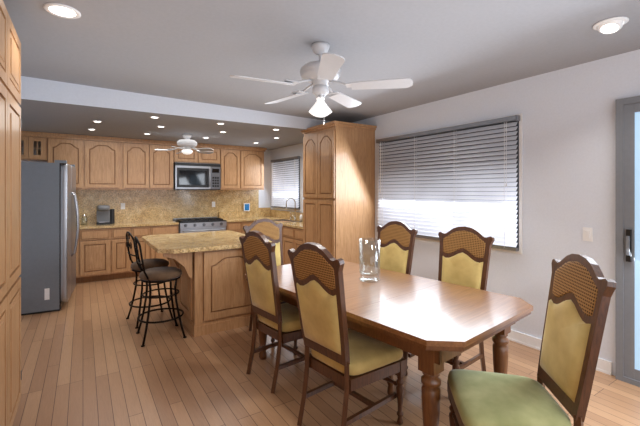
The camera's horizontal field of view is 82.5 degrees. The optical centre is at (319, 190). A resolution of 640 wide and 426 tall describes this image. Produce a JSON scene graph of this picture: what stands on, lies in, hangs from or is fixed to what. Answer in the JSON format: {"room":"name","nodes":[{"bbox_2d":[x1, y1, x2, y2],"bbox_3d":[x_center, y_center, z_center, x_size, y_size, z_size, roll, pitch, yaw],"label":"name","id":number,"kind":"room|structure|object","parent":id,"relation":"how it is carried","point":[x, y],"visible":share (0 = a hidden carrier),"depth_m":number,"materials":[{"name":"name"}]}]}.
{"room":"kitchen and dining room","nodes":[
{"label":"kitchen and dining room","id":0,"kind":"room"},
{"bbox_2d":[21,150,269,220],"bbox_3d":[-3.099,0.100,7.223,4.870,2.800,0.150,0,0,-33],"label":"wall","id":1,"kind":"structure","parent":0,"point":[264,198],"depth_m":8.34,"materials":[{"name":"paint"}]},
{"bbox_2d":[21,131,266,189],"bbox_3d":[-3.064,-0.480,6.924,4.297,0.911,0.382,0,0,-33],"label":"upper cabinet","id":2,"kind":"object","parent":1,"relation":"attached to","point":[106,163],"visible":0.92,"depth_m":6.54,"materials":[{"name":"brown wood"}]},
{"bbox_2d":[174,162,220,189],"bbox_3d":[-2.458,-0.282,7.265,0.866,0.525,0.421,0,0,-33],"label":"microwave","id":3,"kind":"object","parent":2,"relation":"attached to","point":[196,176],"visible":1,"depth_m":7.11,"materials":[{"name":"silver metal"}]},
{"bbox_2d":[244,203,249,210],"bbox_3d":[-1.617,0.354,8.035,0.140,0.170,0.045,0,0,-33],"label":"picture frame","id":4,"kind":"object","parent":1,"relation":"attached to","point":[246,206],"visible":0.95,"depth_m":8.02,"materials":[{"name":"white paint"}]},
{"bbox_2d":[19,76,330,149],"bbox_3d":[-2.311,-1.120,6.009,4.870,0.360,3.044,0,0,-33],"label":"ceiling","id":5,"kind":"structure","parent":0,"point":[49,106],"depth_m":4.88,"materials":[{"name":"paint"}]},
{"bbox_2d":[154,134,213,154],"bbox_3d":[-2.227,-0.771,6.085,0.960,0.333,0.928,0,0,-33],"label":"kitchen ceiling fan","id":6,"kind":"object","parent":5,"relation":"hanging from","point":[186,144],"visible":1,"depth_m":5.98,"materials":[{"name":"white plastic"}]},
{"bbox_2d":[3,0,639,122],"bbox_3d":[0.267,-1.199,2.040,4.870,0.203,6.430,0,0,-33],"label":"ceiling","id":7,"kind":"structure","parent":0,"point":[203,50],"depth_m":2.83,"materials":[{"name":"paint"}]},
{"bbox_2d":[43,3,80,18],"bbox_3d":[-1.661,-1.158,2.356,0.200,0.012,0.200,0,0,-33],"label":"recessed light","id":8,"kind":"object","parent":7,"relation":"in","point":[62,10],"visible":1,"depth_m":2.34,"materials":[{"name":"white paint"}]},
{"bbox_2d":[229,42,412,116],"bbox_3d":[-0.037,-0.824,2.845,1.323,0.620,1.328,0,0,-33],"label":"ceiling fan","id":9,"kind":"object","parent":7,"relation":"hanging from","point":[322,72],"visible":1,"depth_m":2.77,"materials":[{"name":"white plastic"}]},
{"bbox_2d":[593,16,628,33],"bbox_3d":[1.924,-1.091,2.418,0.190,0.078,0.190,0,0,-33],"label":"recessed light","id":10,"kind":"object","parent":7,"relation":"in","point":[611,25],"visible":0.98,"depth_m":2.39,"materials":[{"name":"white paint"}]},
{"bbox_2d":[13,276,639,425],"bbox_3d":[-0.561,1.550,3.314,4.870,0.100,9.470,0,0,-33],"label":"floor","id":11,"kind":"structure","parent":0,"point":[87,359],"depth_m":2.90,"materials":[{"name":"brown wood"}]},
{"bbox_2d":[0,0,11,425],"bbox_3d":[-1.679,0.250,1.401,0.604,2.500,1.030,0,0,-33],"label":"tall cabinet","id":12,"kind":"object","parent":11,"relation":"on","point":[10,225],"depth_m":1.94,"materials":[{"name":"brown wood"}]},
{"bbox_2d":[12,23,21,425],"bbox_3d":[-2.100,0.250,2.049,0.604,2.500,0.515,0,0,-33],"label":"tall cabinet","id":13,"kind":"object","parent":11,"relation":"on","point":[16,44],"depth_m":2.25,"materials":[{"name":"brown wood"}]},
{"bbox_2d":[19,160,78,315],"bbox_3d":[-3.694,0.557,4.840,0.848,1.885,0.922,0,0,-28],"label":"refrigerator","id":14,"kind":"object","parent":11,"relation":"on","point":[49,220],"visible":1,"depth_m":4.50,"materials":[{"name":"paint"}]},
{"bbox_2d":[76,230,83,282],"bbox_3d":[-4.227,1.058,6.013,0.576,0.885,0.643,0,0,-33],"label":"base cabinet","id":15,"kind":"object","parent":11,"relation":"on","point":[80,248],"depth_m":5.89,"materials":[{"name":"brown wood"}]},
{"bbox_2d":[84,226,115,282],"bbox_3d":[-3.854,1.058,6.256,0.586,0.885,0.643,0,0,-33],"label":"base cabinet","id":16,"kind":"object","parent":11,"relation":"on","point":[102,253],"depth_m":6.03,"materials":[{"name":"brown wood"}]},
{"bbox_2d":[76,222,171,229],"bbox_3d":[-3.777,0.597,6.300,2.422,0.035,0.652,0,0,-33],"label":"countertop","id":17,"kind":"structure","parent":16,"relation":"on","point":[81,227],"depth_m":6.43,"materials":[{"name":"beige stone"}]},
{"bbox_2d":[81,214,86,224],"bbox_3d":[-4.041,0.485,6.260,0.088,0.188,0.088,0,0,-45],"label":"jar","id":18,"kind":"object","parent":17,"relation":"on","point":[84,215],"depth_m":6.25,"materials":[{"name":"clear glass"}]},
{"bbox_2d":[96,205,114,224],"bbox_3d":[-3.753,0.412,6.398,0.274,0.334,0.280,0,0,-33],"label":"coffee maker","id":19,"kind":"object","parent":17,"relation":"on","point":[105,214],"visible":1,"depth_m":6.38,"materials":[{"name":"grey plastic"}]},
{"bbox_2d":[116,226,135,278],"bbox_3d":[-3.544,1.058,6.457,0.446,0.885,0.643,0,0,-33],"label":"base cabinet","id":20,"kind":"object","parent":11,"relation":"on","point":[123,263],"depth_m":6.22,"materials":[{"name":"brown wood"}]},
{"bbox_2d":[136,226,155,275],"bbox_3d":[-3.292,1.058,6.621,0.446,0.885,0.643,0,0,-33],"label":"base cabinet","id":21,"kind":"object","parent":11,"relation":"on","point":[147,252],"depth_m":6.40,"materials":[{"name":"brown wood"}]},
{"bbox_2d":[126,231,172,328],"bbox_3d":[-1.992,0.979,4.261,0.470,1.048,0.450,0,0,-41],"label":"bar stool","id":22,"kind":"object","parent":11,"relation":"on","point":[151,263],"visible":0.77,"depth_m":4.17,"materials":[{"name":"black metal"}]},
{"bbox_2d":[134,236,186,346],"bbox_3d":[-1.660,0.979,3.787,0.470,1.048,0.450,0,0,-33],"label":"bar stool","id":23,"kind":"object","parent":11,"relation":"on","point":[149,276],"visible":0.98,"depth_m":3.69,"materials":[{"name":"black metal"}]},
{"bbox_2d":[156,222,178,266],"bbox_3d":[-2.996,1.058,6.813,0.553,0.885,0.643,0,0,-33],"label":"base cabinet","id":24,"kind":"object","parent":11,"relation":"on","point":[173,229],"depth_m":6.58,"materials":[{"name":"brown wood"}]},
{"bbox_2d":[145,242,250,336],"bbox_3d":[-1.421,1.058,4.443,1.116,0.884,1.332,0,0,-33],"label":"kitchen island","id":25,"kind":"object","parent":11,"relation":"on","point":[213,295],"depth_m":3.89,"materials":[{"name":"brown wood"}]},
{"bbox_2d":[142,230,244,253],"bbox_3d":[-1.429,0.596,4.432,1.190,0.040,1.430,0,0,-33],"label":"island countertop","id":26,"kind":"structure","parent":25,"relation":"on","point":[227,239],"depth_m":4.08,"materials":[{"name":"beige stone"}]},
{"bbox_2d":[173,217,225,232],"bbox_3d":[-2.355,1.010,7.160,0.870,0.940,0.699,0,0,-33],"label":"range","id":27,"kind":"object","parent":11,"relation":"on","point":[197,224],"visible":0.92,"depth_m":6.94,"materials":[{"name":"silver metal"}]},
{"bbox_2d":[226,222,243,233],"bbox_3d":[-1.853,1.058,7.556,0.373,0.885,0.641,0,0,-33],"label":"base cabinet","id":28,"kind":"object","parent":11,"relation":"on","point":[233,226],"depth_m":7.29,"materials":[{"name":"brown wood"}]},
{"bbox_2d":[222,218,254,221],"bbox_3d":[-1.760,0.597,7.610,0.587,0.035,0.652,0,0,-33],"label":"countertop","id":29,"kind":"structure","parent":28,"relation":"on","point":[227,219],"depth_m":7.43,"materials":[{"name":"beige stone"}]},
{"bbox_2d":[244,222,252,233],"bbox_3d":[-1.664,1.058,7.679,0.350,0.885,0.641,0,0,-33],"label":"base cabinet","id":30,"kind":"object","parent":11,"relation":"on","point":[245,223],"depth_m":7.42,"materials":[{"name":"brown wood"}]},
{"bbox_2d":[243,219,285,342],"bbox_3d":[-0.452,0.905,3.858,0.500,1.198,0.611,0,0,-40],"label":"dining chair","id":31,"kind":"object","parent":11,"relation":"on","point":[270,230],"visible":0.17,"depth_m":4.08,"materials":[{"name":"brown wood"}]},
{"bbox_2d":[239,230,310,393],"bbox_3d":[-0.284,0.905,3.013,0.611,1.198,0.500,0,0,-40],"label":"dining chair","id":32,"kind":"object","parent":11,"relation":"on","point":[278,321],"visible":0.69,"depth_m":2.82,"materials":[{"name":"brown wood"}]},
{"bbox_2d":[282,226,288,264],"bbox_3d":[-0.285,1.058,6.491,0.641,0.886,0.552,0,0,-33],"label":"base cabinet","id":33,"kind":"object","parent":11,"relation":"on","point":[285,229],"depth_m":6.39,"materials":[{"name":"brown wood"}]},
{"bbox_2d":[289,226,302,263],"bbox_3d":[-0.069,1.058,6.158,0.641,0.886,0.506,0,0,-33],"label":"base cabinet","id":34,"kind":"object","parent":11,"relation":"on","point":[292,232],"depth_m":6.11,"materials":[{"name":"brown wood"}]},
{"bbox_2d":[253,218,302,229],"bbox_3d":[-0.666,0.597,7.074,0.645,0.035,2.694,0,0,-33],"label":"countertop","id":35,"kind":"structure","parent":34,"relation":"on","point":[297,222],"depth_m":6.65,"materials":[{"name":"beige stone"}]},
{"bbox_2d":[269,218,292,221],"bbox_3d":[-0.699,0.682,7.129,0.420,0.197,0.780,0,0,-33],"label":"sink","id":36,"kind":"object","parent":35,"relation":"in","point":[273,219],"depth_m":7.47,"materials":[{"name":"beige stone"}]},
{"bbox_2d":[286,198,296,219],"bbox_3d":[-0.624,0.354,7.292,0.243,0.450,0.248,0,0,-33],"label":"sink faucet","id":37,"kind":"object","parent":35,"relation":"on","point":[295,208],"visible":1,"depth_m":7.25,"materials":[{"name":"silver metal"}]},
{"bbox_2d":[301,121,376,265],"bbox_3d":[0.265,0.273,5.538,0.758,2.455,0.920,0,0,-33],"label":"pantry cabinet","id":38,"kind":"object","parent":11,"relation":"on","point":[339,189],"visible":0.77,"depth_m":5.21,"materials":[{"name":"brown wood"}]},
{"bbox_2d":[287,242,406,425],"bbox_3d":[0.173,0.905,2.356,0.611,1.198,0.500,0,0,-40],"label":"dining chair","id":39,"kind":"object","parent":11,"relation":"on","point":[344,358],"visible":1,"depth_m":2.20,"materials":[{"name":"brown wood"}]},
{"bbox_2d":[245,261,532,425],"bbox_3d":[0.359,1.120,2.880,1.120,0.760,2.120,0,0,-40],"label":"dining table","id":40,"kind":"object","parent":11,"relation":"on","point":[434,326],"visible":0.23,"depth_m":2.26,"materials":[{"name":"brown wood"}]},
{"bbox_2d":[359,238,379,282],"bbox_3d":[0.411,0.569,3.021,0.176,0.340,0.176,0,0,-33],"label":"glass vase","id":41,"kind":"object","parent":40,"relation":"on","point":[365,259],"visible":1,"depth_m":2.99,"materials":[{"name":"clear glass"}]},
{"bbox_2d":[376,221,417,274],"bbox_3d":[0.573,0.905,3.565,0.611,1.198,0.500,0,0,-40],"label":"dining chair","id":42,"kind":"object","parent":11,"relation":"on","point":[397,240],"visible":0.31,"depth_m":3.67,"materials":[{"name":"yellow fabric"}]},
{"bbox_2d":[402,226,494,375],"bbox_3d":[1.040,0.905,2.974,0.611,1.198,0.500,0,0,-40],"label":"dining chair","id":43,"kind":"object","parent":11,"relation":"on","point":[464,255],"visible":0.42,"depth_m":3.06,"materials":[{"name":"yellow fabric"}]},
{"bbox_2d":[447,254,616,425],"bbox_3d":[0.982,0.905,1.806,0.611,1.198,0.500,0,0,9],"label":"dining chair","id":44,"kind":"object","parent":11,"relation":"on","point":[582,288],"visible":1,"depth_m":1.70,"materials":[{"name":"fabric"}]},
{"bbox_2d":[270,49,639,375],"bbox_3d":[1.419,0.100,4.600,0.150,2.800,9.470,0,0,-33],"label":"wall","id":45,"kind":"structure","parent":0,"point":[568,154],"depth_m":3.37,"materials":[{"name":"paint"}]},
{"bbox_2d":[271,155,300,210],"bbox_3d":[-0.754,-0.155,7.720,0.088,1.110,1.290,0,0,-33],"label":"window blinds","id":46,"kind":"object","parent":45,"relation":"attached to","point":[286,177],"visible":1,"depth_m":7.63,"materials":[{"name":"grey plastic"}]},
{"bbox_2d":[376,113,522,253],"bbox_3d":[1.384,-0.070,4.428,0.088,1.380,2.080,0,0,-33],"label":"window blinds","id":47,"kind":"object","parent":45,"relation":"attached to","point":[432,183],"visible":1,"depth_m":4.15,"materials":[{"name":"grey plastic"}]},
{"bbox_2d":[507,330,611,374],"bbox_3d":[1.593,1.448,4.176,0.017,0.105,2.870,0,0,-33],"label":"baseboard","id":48,"kind":"structure","parent":45,"relation":"attached to","point":[604,366],"depth_m":3.48,"materials":[{"name":"white paint"}]},
{"bbox_2d":[583,227,592,241],"bbox_3d":[2.282,0.370,3.115,0.017,0.116,0.072,0,0,-33],"label":"switch plate","id":49,"kind":"object","parent":45,"relation":"attached to","point":[587,234],"visible":1,"depth_m":3.11,"materials":[{"name":"white paint"}]},
{"bbox_2d":[615,96,639,386],"bbox_3d":[2.864,0.385,2.164,0.075,2.230,1.810,0,0,-33],"label":"sliding door","id":50,"kind":"structure","parent":45,"relation":"in","point":[627,239],"depth_m":2.86,"materials":[{"name":"paint"}]}
]}

